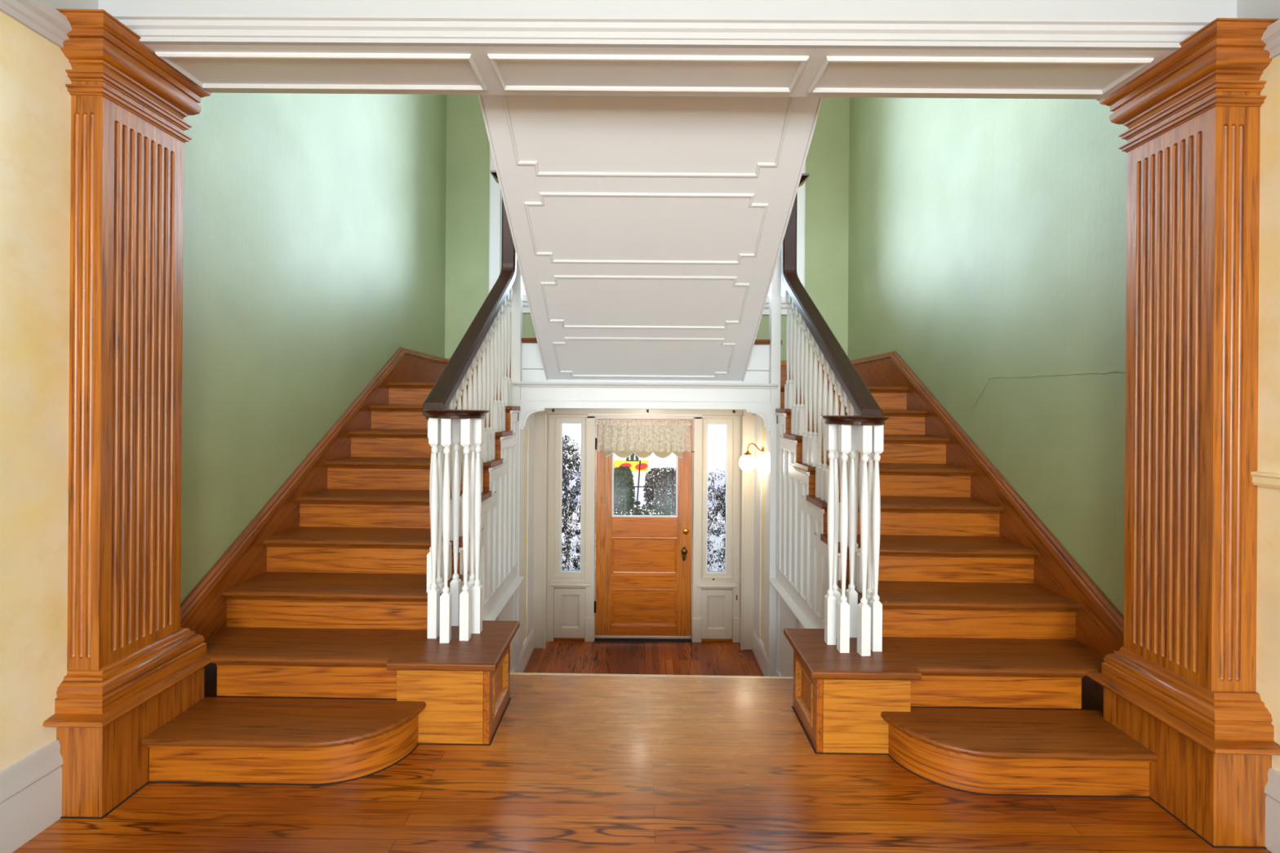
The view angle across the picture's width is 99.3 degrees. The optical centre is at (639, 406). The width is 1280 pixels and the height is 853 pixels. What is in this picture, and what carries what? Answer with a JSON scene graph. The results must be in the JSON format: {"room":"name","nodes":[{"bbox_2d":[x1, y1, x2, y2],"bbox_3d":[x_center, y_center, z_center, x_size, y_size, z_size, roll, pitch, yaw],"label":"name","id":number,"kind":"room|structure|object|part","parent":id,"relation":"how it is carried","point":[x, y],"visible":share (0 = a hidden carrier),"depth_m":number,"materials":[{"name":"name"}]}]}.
{"room":"historic interior","nodes":[
{"label":"historic interior","id":0,"kind":"room"},
{"bbox_2d":[0,10,446,771],"bbox_3d":[-2.054,-0.840,0.735,0.150,6.118,9.870,0,0,0],"label":"wall","id":1,"kind":"structure","parent":0,"point":[314,224],"depth_m":2.63,"materials":[{"name":"green paint"}]},
{"bbox_2d":[0,739,62,852],"bbox_3d":[-1.983,1.270,-1.130,0.031,0.265,6.140,0,0,0],"label":"baseboard","id":2,"kind":"structure","parent":1,"relation":"attached to","point":[31,788],"depth_m":1.76,"materials":[{"name":"white paint"}]},
{"bbox_2d":[0,0,97,48],"bbox_3d":[-1.957,-1.435,-1.100,0.056,0.425,6.200,0,0,0],"label":"trim","id":3,"kind":"structure","parent":1,"relation":"attached to","point":[42,17],"depth_m":1.79,"materials":[{"name":"white paint"}]},
{"bbox_2d":[12,674,1271,852],"bbox_3d":[0.050,1.483,-0.659,4.090,0.133,7.082,0,0,0],"label":"floor","id":4,"kind":"structure","parent":0,"point":[571,764],"depth_m":1.96,"materials":[{"name":"brown wood"}]},
{"bbox_2d":[42,8,211,819],"bbox_3d":[-1.885,0.040,2.074,0.200,2.742,0.521,0,0,0],"label":"pillar","id":5,"kind":"structure","parent":4,"relation":"on","point":[132,668],"depth_m":1.96,"materials":[{"name":"brown wood"}]},
{"bbox_3d":[-1.892,1.002,2.074,0.200,0.181,0.521,0,0,0],"label":"moulding","id":6,"kind":"part","parent":5,"relation":"part of","materials":[{"name":"brown wood"}]},
{"bbox_2d":[142,346,524,785],"bbox_3d":[-1.295,0.827,3.761,1.398,2.615,3.522,0,0,0],"label":"staircase","id":7,"kind":"structure","parent":4,"relation":"on","point":[323,593],"depth_m":2.55,"materials":[{"name":"brown wood"}]},
{"bbox_2d":[422,170,516,643],"bbox_3d":[-0.964,-0.324,3.269,0.318,2.776,1.739,0,0,-8],"label":"balustrade","id":8,"kind":"object","parent":7,"relation":"on","point":[461,431],"visible":0.98,"depth_m":2.63,"materials":[{"name":"white paint"}]},
{"bbox_3d":[-0.979,-0.806,3.349,0.104,1.741,1.518,0,0,0],"label":"handrail","id":9,"kind":"part","parent":8,"relation":"part of","materials":[{"name":"brown wood"}]},
{"bbox_3d":[-0.950,0.676,3.386,0.022,1.286,1.608,0,0,0],"label":"frame","id":10,"kind":"part","parent":7,"relation":"part of","materials":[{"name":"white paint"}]},
{"bbox_3d":[-0.646,1.263,2.466,0.026,0.328,0.363,0,0,0],"label":"pedestal frame","id":11,"kind":"part","parent":7,"relation":"part of","materials":[{"name":"orange wood"}]},
{"bbox_3d":[-0.642,1.254,2.466,0.030,0.187,0.253,0,0,0],"label":"pedestal panel moulding","id":12,"kind":"part","parent":7,"relation":"part of","materials":[{"name":"brown wood"}]},
{"bbox_3d":[-0.958,1.743,3.410,0.020,0.786,1.560,0,0,0],"label":"frame","id":13,"kind":"part","parent":7,"relation":"part of","materials":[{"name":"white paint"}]},
{"bbox_2d":[769,351,1157,798],"bbox_3d":[1.403,0.852,3.761,1.398,2.624,3.522,0,0,0],"label":"staircase","id":14,"kind":"structure","parent":4,"relation":"on","point":[983,606],"depth_m":2.56,"materials":[{"name":"brown wood"}]},
{"bbox_3d":[1.054,1.768,3.390,0.020,0.786,1.600,0,0,0],"label":"frame","id":15,"kind":"part","parent":14,"relation":"part of","materials":[{"name":"white paint"}]},
{"bbox_3d":[0.744,1.275,2.435,0.030,0.187,0.236,0,0,0],"label":"pedestal panel moulding","id":16,"kind":"part","parent":14,"relation":"part of","materials":[{"name":"brown wood"}]},
{"bbox_3d":[0.748,1.284,2.435,0.026,0.328,0.346,0,0,0],"label":"pedestal frame","id":17,"kind":"part","parent":14,"relation":"part of","materials":[{"name":"orange wood"}]},
{"bbox_3d":[1.060,0.698,3.386,0.022,1.291,1.608,0,0,0],"label":"frame","id":18,"kind":"part","parent":14,"relation":"part of","materials":[{"name":"white paint"}]},
{"bbox_2d":[781,173,889,656],"bbox_3d":[1.050,-0.300,3.239,0.315,2.785,1.800,0,0,4],"label":"balustrade","id":19,"kind":"object","parent":14,"relation":"on","point":[861,431],"visible":0.99,"depth_m":2.58,"materials":[{"name":"white paint"}]},
{"bbox_3d":[1.111,-0.781,3.349,0.104,1.752,1.518,0,0,0],"label":"handrail","id":20,"kind":"part","parent":19,"relation":"part of","materials":[{"name":"brown wood"}]},
{"bbox_2d":[1084,17,1279,848],"bbox_3d":[1.987,0.098,2.019,0.234,2.743,0.517,0,0,0],"label":"pillar","id":21,"kind":"structure","parent":4,"relation":"on","point":[1181,684],"depth_m":1.91,"materials":[{"name":"brown wood"}]},
{"bbox_3d":[1.981,1.061,2.019,0.234,0.181,0.517,0,0,0],"label":"moulding","id":22,"kind":"part","parent":21,"relation":"part of","materials":[{"name":"brown wood"}]},
{"bbox_2d":[523,641,764,675],"bbox_3d":[0.045,2.195,4.416,2.200,0.110,1.488,0,0,0],"label":"floor","id":23,"kind":"structure","parent":0,"point":[711,659],"depth_m":4.61,"materials":[{"name":"brown wood"}]},
{"bbox_2d":[511,248,781,676],"bbox_3d":[0.041,0.214,4.489,2.114,3.862,0.662,0,0,0],"label":"surround","id":24,"kind":"object","parent":23,"relation":"on","point":[762,400],"visible":0.8,"depth_m":4.21,"materials":[{"name":"white paint"}]},
{"bbox_3d":[-0.964,0.207,4.232,0.075,3.862,0.075,0,0,0],"label":"post","id":25,"kind":"part","parent":24,"relation":"part of","materials":[{"name":"white paint"}]},
{"bbox_3d":[-0.980,1.062,4.545,0.084,2.152,0.550,0,0,0],"label":"reveal casing","id":26,"kind":"part","parent":24,"relation":"part of","materials":[{"name":"white paint"}]},
{"bbox_3d":[0.042,-0.010,4.203,1.934,0.062,0.006,0,0,0],"label":"lintel moulding","id":27,"kind":"part","parent":24,"relation":"part of","materials":[{"name":"white paint"}]},
{"bbox_3d":[0.043,-0.161,4.177,2.034,0.039,0.038,0,0,0],"label":"cornice","id":28,"kind":"part","parent":24,"relation":"part of","materials":[{"name":"white paint"}]},
{"bbox_2d":[521,337,782,383],"bbox_3d":[0.066,-0.797,4.873,2.100,1.296,1.294,0,0,0],"label":"platform","id":29,"kind":"object","parent":24,"relation":"on","point":[757,370],"visible":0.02,"depth_m":4.26,"materials":[{"name":"white paint"}]},
{"bbox_2d":[477,94,823,381],"bbox_3d":[0.045,-0.988,3.354,1.544,1.576,2.181,0,0,0],"label":"staircase underside","id":30,"kind":"object","parent":29,"relation":"on","point":[648,233],"visible":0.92,"depth_m":2.99,"materials":[{"name":"white paint"}]},
{"bbox_3d":[0.029,-0.354,4.025,1.302,0.261,0.397,0,0,0],"label":"panel moulding","id":31,"kind":"part","parent":30,"relation":"part of","materials":[{"name":"white paint"}]},
{"bbox_3d":[0.031,-0.669,3.539,1.302,0.268,0.407,0,0,0],"label":"panel moulding","id":32,"kind":"part","parent":30,"relation":"part of","materials":[{"name":"white paint"}]},
{"bbox_3d":[0.033,-0.986,3.049,1.302,0.268,0.407,0,0,0],"label":"panel moulding","id":33,"kind":"part","parent":30,"relation":"part of","materials":[{"name":"white paint"}]},
{"bbox_3d":[0.035,-1.331,2.516,1.302,0.330,0.504,0,0,0],"label":"panel moulding","id":34,"kind":"part","parent":30,"relation":"part of","materials":[{"name":"white paint"}]},
{"bbox_2d":[738,442,764,471],"bbox_3d":[0.922,0.420,4.500,0.203,0.236,0.144,0,0,0],"label":"wall sconce","id":35,"kind":"object","parent":24,"relation":"attached to","point":[747,462],"visible":1,"depth_m":4.46,"materials":[{"name":"white glass"}]},
{"bbox_3d":[0.892,0.469,4.500,0.144,0.136,0.144,0,0,0],"label":"glass globe","id":36,"kind":"part","parent":35,"relation":"part of"},
{"bbox_3d":[0.953,0.339,4.500,0.131,0.073,0.011,0,0,0],"label":"curved arm","id":37,"kind":"part","parent":35,"relation":"part of","materials":[{"name":"gold metal"}]},
{"bbox_3d":[1.014,0.368,4.500,0.020,0.067,0.068,0,0,0],"label":"wall plate","id":38,"kind":"part","parent":35,"relation":"part of","materials":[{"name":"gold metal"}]},
{"bbox_3d":[1.050,1.076,4.545,0.084,2.152,0.550,0,0,0],"label":"reveal casing","id":39,"kind":"part","parent":24,"relation":"part of","materials":[{"name":"white paint"}]},
{"bbox_3d":[1.045,0.221,4.232,0.075,3.862,0.075,0,0,0],"label":"post","id":40,"kind":"part","parent":24,"relation":"part of","materials":[{"name":"white paint"}]},
{"bbox_2d":[444,94,849,360],"bbox_3d":[0.074,-1.942,5.590,4.090,3.850,0.140,0,0,0],"label":"wall","id":41,"kind":"structure","parent":0,"point":[468,144],"depth_m":5.52,"materials":[{"name":"green paint"}]},
{"bbox_2d":[488,146,805,315],"bbox_3d":[0.076,-2.326,5.535,3.200,2.780,0.170,0,0,0],"label":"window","id":42,"kind":"structure","parent":41,"relation":"in","point":[495,223],"depth_m":5.49,"materials":[{"name":"white paint"}]},
{"bbox_3d":[0.076,-2.341,5.595,3.000,2.550,0.050,0,0,0],"label":"frame","id":43,"kind":"part","parent":42,"relation":"part of","materials":[{"name":"white paint"}]},
{"bbox_3d":[0.067,-1.001,5.515,3.200,0.128,0.130,0,0,0],"label":"sill","id":44,"kind":"part","parent":42,"relation":"part of","materials":[{"name":"white paint"}]},
{"bbox_2d":[562,579,732,639],"bbox_3d":[0.035,0.979,5.050,2.100,2.332,0.140,0,0,0],"label":"wall","id":45,"kind":"structure","parent":0,"point":[570,606],"depth_m":4.98,"materials":[{"name":"white paint"}]},
{"bbox_2d":[533,408,548,648],"bbox_3d":[-0.906,1.063,4.885,0.158,2.152,0.190,0,0,0],"label":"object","id":46,"kind":"structure","parent":45,"relation":"attached to","point":[540,443],"depth_m":4.80,"materials":[{"name":"white paint"}]},
{"bbox_2d":[546,413,590,641],"bbox_3d":[-0.655,1.105,4.974,0.414,2.072,0.112,0,0,0],"label":"window","id":47,"kind":"structure","parent":45,"relation":"in","point":[567,437],"depth_m":4.96,"materials":[{"name":"white paint"}]},
{"bbox_3d":[-0.821,1.113,4.966,0.082,2.052,0.048,0,0,0],"label":"casing","id":48,"kind":"part","parent":47,"relation":"part of","materials":[{"name":"white paint"}]},
{"bbox_3d":[-0.636,1.887,4.971,0.296,0.447,0.038,0,0,0],"label":"apron panel","id":49,"kind":"part","parent":47,"relation":"part of","materials":[{"name":"white paint"}]},
{"bbox_3d":[-0.634,1.624,4.949,0.364,0.048,0.062,0,0,0],"label":"sill","id":50,"kind":"part","parent":47,"relation":"part of","materials":[{"name":"white paint"}]},
{"bbox_3d":[-0.634,0.836,4.995,0.301,1.535,0.070,0,0,0],"label":"frame","id":51,"kind":"part","parent":47,"relation":"part of","materials":[{"name":"white paint"}]},
{"bbox_3d":[-0.628,0.832,4.983,0.189,1.363,0.006,0,0,0],"label":"pane","id":52,"kind":"part","parent":47,"relation":"part of","materials":[{"name":"clear glass"}]},
{"bbox_2d":[584,416,595,641],"bbox_3d":[-0.453,1.116,4.999,0.087,2.052,0.122,0,0,0],"label":"trim","id":53,"kind":"structure","parent":45,"relation":"attached to","point":[591,426],"depth_m":4.95,"materials":[{"name":"white paint"}]},
{"bbox_2d":[594,640,692,642],"bbox_3d":[0.028,2.144,5.010,0.902,0.006,0.140,0,0,0],"label":"trim","id":54,"kind":"structure","parent":45,"relation":"attached to","point":[611,641],"depth_m":4.95,"materials":[{"name":"wood"}]},
{"bbox_2d":[604,442,683,503],"bbox_3d":[0.031,0.536,4.954,0.720,0.706,0.016,0,0,0],"label":"roller shade","id":55,"kind":"object","parent":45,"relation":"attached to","point":[642,455],"visible":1,"depth_m":4.96,"materials":[{"name":"beige fabric"}]},
{"bbox_3d":[-0.321,0.539,4.953,0.018,0.696,0.011,0,0,22],"label":"pull cord","id":56,"kind":"part","parent":55,"relation":"part of","materials":[{"name":"fabric"}]},
{"bbox_2d":[594,418,694,640],"bbox_3d":[0.034,1.128,4.965,0.916,2.026,0.102,0,0,0],"label":"door","id":57,"kind":"structure","parent":45,"relation":"in","point":[643,562],"depth_m":4.97,"materials":[{"name":"brown wood"}]},
{"bbox_2d":[595,418,691,452],"bbox_3d":[0.028,0.268,4.944,0.880,0.298,0.041,0,0,0],"label":"lace valance","id":58,"kind":"object","parent":57,"relation":"attached to","point":[653,434],"visible":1,"depth_m":4.94,"materials":[{"name":"beige fabric"}]},
{"bbox_3d":[0.029,0.162,4.946,0.880,0.014,0.012,0,0,0],"label":"curtain rod","id":59,"kind":"part","parent":58,"relation":"part of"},
{"bbox_3d":[0.036,2.067,4.994,0.600,0.112,0.044,0,0,0],"label":"rail","id":60,"kind":"part","parent":57,"relation":"part of","materials":[{"name":"brown wood"}]},
{"bbox_3d":[0.039,1.606,4.994,0.600,0.135,0.044,0,0,0],"label":"rail","id":61,"kind":"part","parent":57,"relation":"part of","materials":[{"name":"brown wood"}]},
{"bbox_3d":[0.037,1.842,4.994,0.620,0.358,0.016,0,0,0],"label":"panel","id":62,"kind":"part","parent":57,"relation":"part of","materials":[{"name":"brown wood"}]},
{"bbox_3d":[0.037,1.842,4.979,0.600,0.338,0.013,0,0,0],"label":"panel moulding","id":63,"kind":"part","parent":57,"relation":"part of","materials":[{"name":"brown wood"}]},
{"bbox_3d":[0.042,1.108,4.994,0.600,0.186,0.044,0,0,0],"label":"rail","id":64,"kind":"part","parent":57,"relation":"part of","materials":[{"name":"brown wood"}]},
{"bbox_3d":[0.040,1.370,4.994,0.620,0.357,0.016,0,0,0],"label":"panel","id":65,"kind":"part","parent":57,"relation":"part of","materials":[{"name":"brown wood"}]},
{"bbox_3d":[0.040,1.370,4.979,0.600,0.337,0.013,0,0,0],"label":"panel moulding","id":66,"kind":"part","parent":57,"relation":"part of","materials":[{"name":"brown wood"}]},
{"bbox_3d":[0.049,0.169,4.994,0.600,0.108,0.044,0,0,0],"label":"rail","id":67,"kind":"part","parent":57,"relation":"part of","materials":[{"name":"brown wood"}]},
{"bbox_3d":[0.403,1.351,4.971,0.044,0.136,0.006,0,0,0],"label":"keyhole plate","id":68,"kind":"part","parent":57,"relation":"part of","materials":[{"name":"brown metal"}]},
{"bbox_2d":[533,408,755,419],"bbox_3d":[0.042,0.043,4.881,1.998,0.140,0.219,0,0,0],"label":"trim","id":69,"kind":"structure","parent":45,"relation":"attached to","point":[600,413],"depth_m":4.93,"materials":[{"name":"white paint"}]},
{"bbox_2d":[691,417,702,642],"bbox_3d":[0.523,1.123,4.999,0.086,2.052,0.122,0,0,0],"label":"trim","id":70,"kind":"structure","parent":45,"relation":"attached to","point":[698,422],"depth_m":4.95,"materials":[{"name":"white paint"}]},
{"bbox_2d":[696,414,740,643],"bbox_3d":[0.717,1.114,4.974,0.399,2.072,0.112,0,0,0],"label":"window","id":71,"kind":"structure","parent":45,"relation":"in","point":[721,438],"depth_m":4.96,"materials":[{"name":"white paint"}]},
{"bbox_3d":[0.701,0.841,4.983,0.182,1.363,0.006,0,0,0],"label":"pane","id":72,"kind":"part","parent":71,"relation":"part of","materials":[{"name":"clear glass"}]},
{"bbox_3d":[0.696,1.633,4.949,0.364,0.048,0.062,0,0,0],"label":"sill","id":73,"kind":"part","parent":71,"relation":"part of","materials":[{"name":"white paint"}]},
{"bbox_3d":[0.694,1.896,4.971,0.296,0.447,0.038,0,0,0],"label":"apron panel","id":74,"kind":"part","parent":71,"relation":"part of","materials":[{"name":"white paint"}]},
{"bbox_3d":[0.711,0.846,4.995,0.294,1.535,0.070,0,0,0],"label":"frame","id":75,"kind":"part","parent":71,"relation":"part of","materials":[{"name":"white paint"}]},
{"bbox_3d":[0.883,1.125,4.966,0.067,2.052,0.048,0,0,0],"label":"casing","id":76,"kind":"part","parent":71,"relation":"part of","materials":[{"name":"white paint"}]},
{"bbox_2d":[738,409,755,650],"bbox_3d":[0.976,1.076,4.885,0.158,2.152,0.190,0,0,0],"label":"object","id":77,"kind":"structure","parent":45,"relation":"attached to","point":[746,480],"depth_m":4.80,"materials":[{"name":"white paint"}]},
{"bbox_2d":[847,54,1279,772],"bbox_3d":[2.186,-0.793,0.735,0.150,6.118,9.870,0,0,0],"label":"wall","id":78,"kind":"structure","parent":0,"point":[987,237],"depth_m":2.93,"materials":[{"name":"green paint"}]},
{"bbox_2d":[973,371,1124,406],"bbox_3d":[2.105,-0.086,2.890,0.004,0.173,1.060,0,0,0],"label":"crack","id":79,"kind":"object","parent":78,"relation":"attached to","point":[1109,371],"visible":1,"depth_m":2.81,"materials":[{"name":"green paint"}]},
{"bbox_2d":[1236,0,1279,58],"bbox_3d":[2.097,-1.373,-1.100,0.056,0.425,6.200,0,0,0],"label":"trim","id":80,"kind":"structure","parent":78,"relation":"attached to","point":[1254,9],"depth_m":1.81,"materials":[{"name":"white paint"}]},
{"bbox_2d":[1250,471,1279,488],"bbox_3d":[2.094,0.245,-1.160,0.029,0.048,6.080,0,0,0],"label":"trim","id":81,"kind":"structure","parent":78,"relation":"attached to","point":[1259,478],"depth_m":1.81,"materials":[{"name":"yellow paint"}]},
{"bbox_2d":[1264,768,1279,852],"bbox_3d":[2.085,1.331,-1.130,0.031,0.265,6.140,0,0,0],"label":"baseboard","id":82,"kind":"structure","parent":78,"relation":"attached to","point":[1272,789],"depth_m":1.78,"materials":[{"name":"white paint"}]},
{"label":"outside","id":83,"kind":"structure","parent":0,"visible":0},
{"bbox_2d":[618,467,675,506],"bbox_3d":[0.042,2.568,17.500,60.000,0.130,9.000,0,0,0],"label":"street","id":84,"kind":"structure","parent":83,"point":[635,473],"depth_m":17.40,"materials":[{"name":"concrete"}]},
{"bbox_2d":[613,453,648,503],"bbox_3d":[-0.366,1.769,14.040,1.159,1.483,0.120,0,0,0],"label":"street sign","id":85,"kind":"object","parent":84,"relation":"on","point":[633,461],"visible":0.58,"depth_m":14.00,"materials":[{"name":"yellow metal"}]},
{"bbox_3d":[0.050,2.078,14.060,0.064,0.872,0.080,0,0,0],"label":"sign post","id":86,"kind":"part","parent":85,"relation":"part of","materials":[{"name":"white metal"}]},
{"bbox_2d":[588,413,701,468],"bbox_3d":[0.054,0.908,22.280,50.000,3.350,0.640,0,0,0],"label":"building","id":87,"kind":"structure","parent":84,"relation":"on","point":[654,461],"depth_m":22.00,"materials":[{"name":"paint"}]},
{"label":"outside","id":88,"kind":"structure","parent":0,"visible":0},
{"bbox_2d":[595,506,674,545],"bbox_3d":[0.043,2.433,9.070,28.000,0.100,7.860,0,0,0],"label":"floor","id":89,"kind":"structure","parent":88,"point":[634,506],"depth_m":12.21,"materials":[{"name":"concrete"}]},
{"bbox_2d":[613,465,635,513],"bbox_3d":[-0.305,1.680,9.001,0.471,1.404,0.536,0,0,0],"label":"clipped shrub","id":90,"kind":"object","parent":89,"relation":"on","point":[624,477],"visible":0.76,"depth_m":8.85,"materials":[{"name":"green plant"}]},
{"bbox_2d":[595,504,675,530],"bbox_3d":[0.045,1.979,8.702,1.837,0.815,0.413,0,0,0],"label":"hedge","id":91,"kind":"object","parent":89,"relation":"on","point":[620,508],"visible":0.2,"depth_m":8.66,"materials":[{"name":"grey plant"}]},
{"bbox_2d":[613,460,675,515],"bbox_3d":[0.049,1.608,8.400,1.800,1.551,0.109,0,0,0],"label":"metal railing","id":92,"kind":"object","parent":89,"relation":"on","point":[637,503],"visible":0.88,"depth_m":8.39,"materials":[{"name":"black metal"}]},
{"bbox_3d":[-0.026,1.607,8.400,0.070,1.551,0.019,0,0,0],"label":"post","id":93,"kind":"part","parent":92,"relation":"part of","materials":[{"name":"black metal"}]},
{"bbox_3d":[0.051,1.246,8.400,1.800,0.022,0.020,0,0,0],"label":"rail","id":94,"kind":"part","parent":92,"relation":"part of","materials":[{"name":"black metal"}]},
{"bbox_2d":[642,466,675,514],"bbox_3d":[0.423,1.692,8.999,0.760,1.391,0.642,0,0,0],"label":"shrub","id":95,"kind":"object","parent":89,"relation":"on","point":[663,499],"visible":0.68,"depth_m":8.89,"materials":[{"name":"green plant"}]},
{"bbox_3d":[0.072,-1.687,-1.125,4.090,0.173,6.150,0,0,0],"label":"ceiling","id":96,"kind":"structure","parent":0,"visible":0},
{"bbox_2d":[97,0,1236,99],"bbox_3d":[0.071,-1.536,2.079,4.095,0.555,0.357,0,0,1],"label":"ceiling beam","id":97,"kind":"structure","parent":96,"relation":"attached to","point":[974,49],"depth_m":1.96,"materials":[{"name":"white paint"}]},
{"bbox_3d":[-1.211,-1.301,2.117,1.176,0.027,0.232,0,0,0],"label":"panel moulding","id":98,"kind":"part","parent":97,"relation":"part of","materials":[{"name":"white paint"}]},
{"bbox_3d":[0.028,-1.282,2.101,1.178,0.027,0.232,0,0,0],"label":"panel moulding","id":99,"kind":"part","parent":97,"relation":"part of","materials":[{"name":"white paint"}]},
{"bbox_3d":[0.070,-1.452,1.926,4.091,0.363,0.050,0,0,1],"label":"moulding","id":100,"kind":"part","parent":97,"relation":"part of","materials":[{"name":"white paint"}]},
{"bbox_3d":[1.270,-1.264,2.084,1.178,0.027,0.232,0,0,0],"label":"panel moulding","id":101,"kind":"part","parent":97,"relation":"part of","materials":[{"name":"white paint"}]},
{"bbox_3d":[0.047,1.803,3.292,2.024,0.695,0.830,0,0,0],"label":"entrance steps","id":102,"kind":"structure","parent":0,"visible":0},
{"bbox_2d":[510,672,793,679],"bbox_3d":[0.050,1.448,2.897,2.024,0.046,0.030,0,0,0],"label":"trim","id":103,"kind":"structure","parent":102,"relation":"on","point":[518,673],"depth_m":2.89,"materials":[{"name":"brown wood"}]}
]}

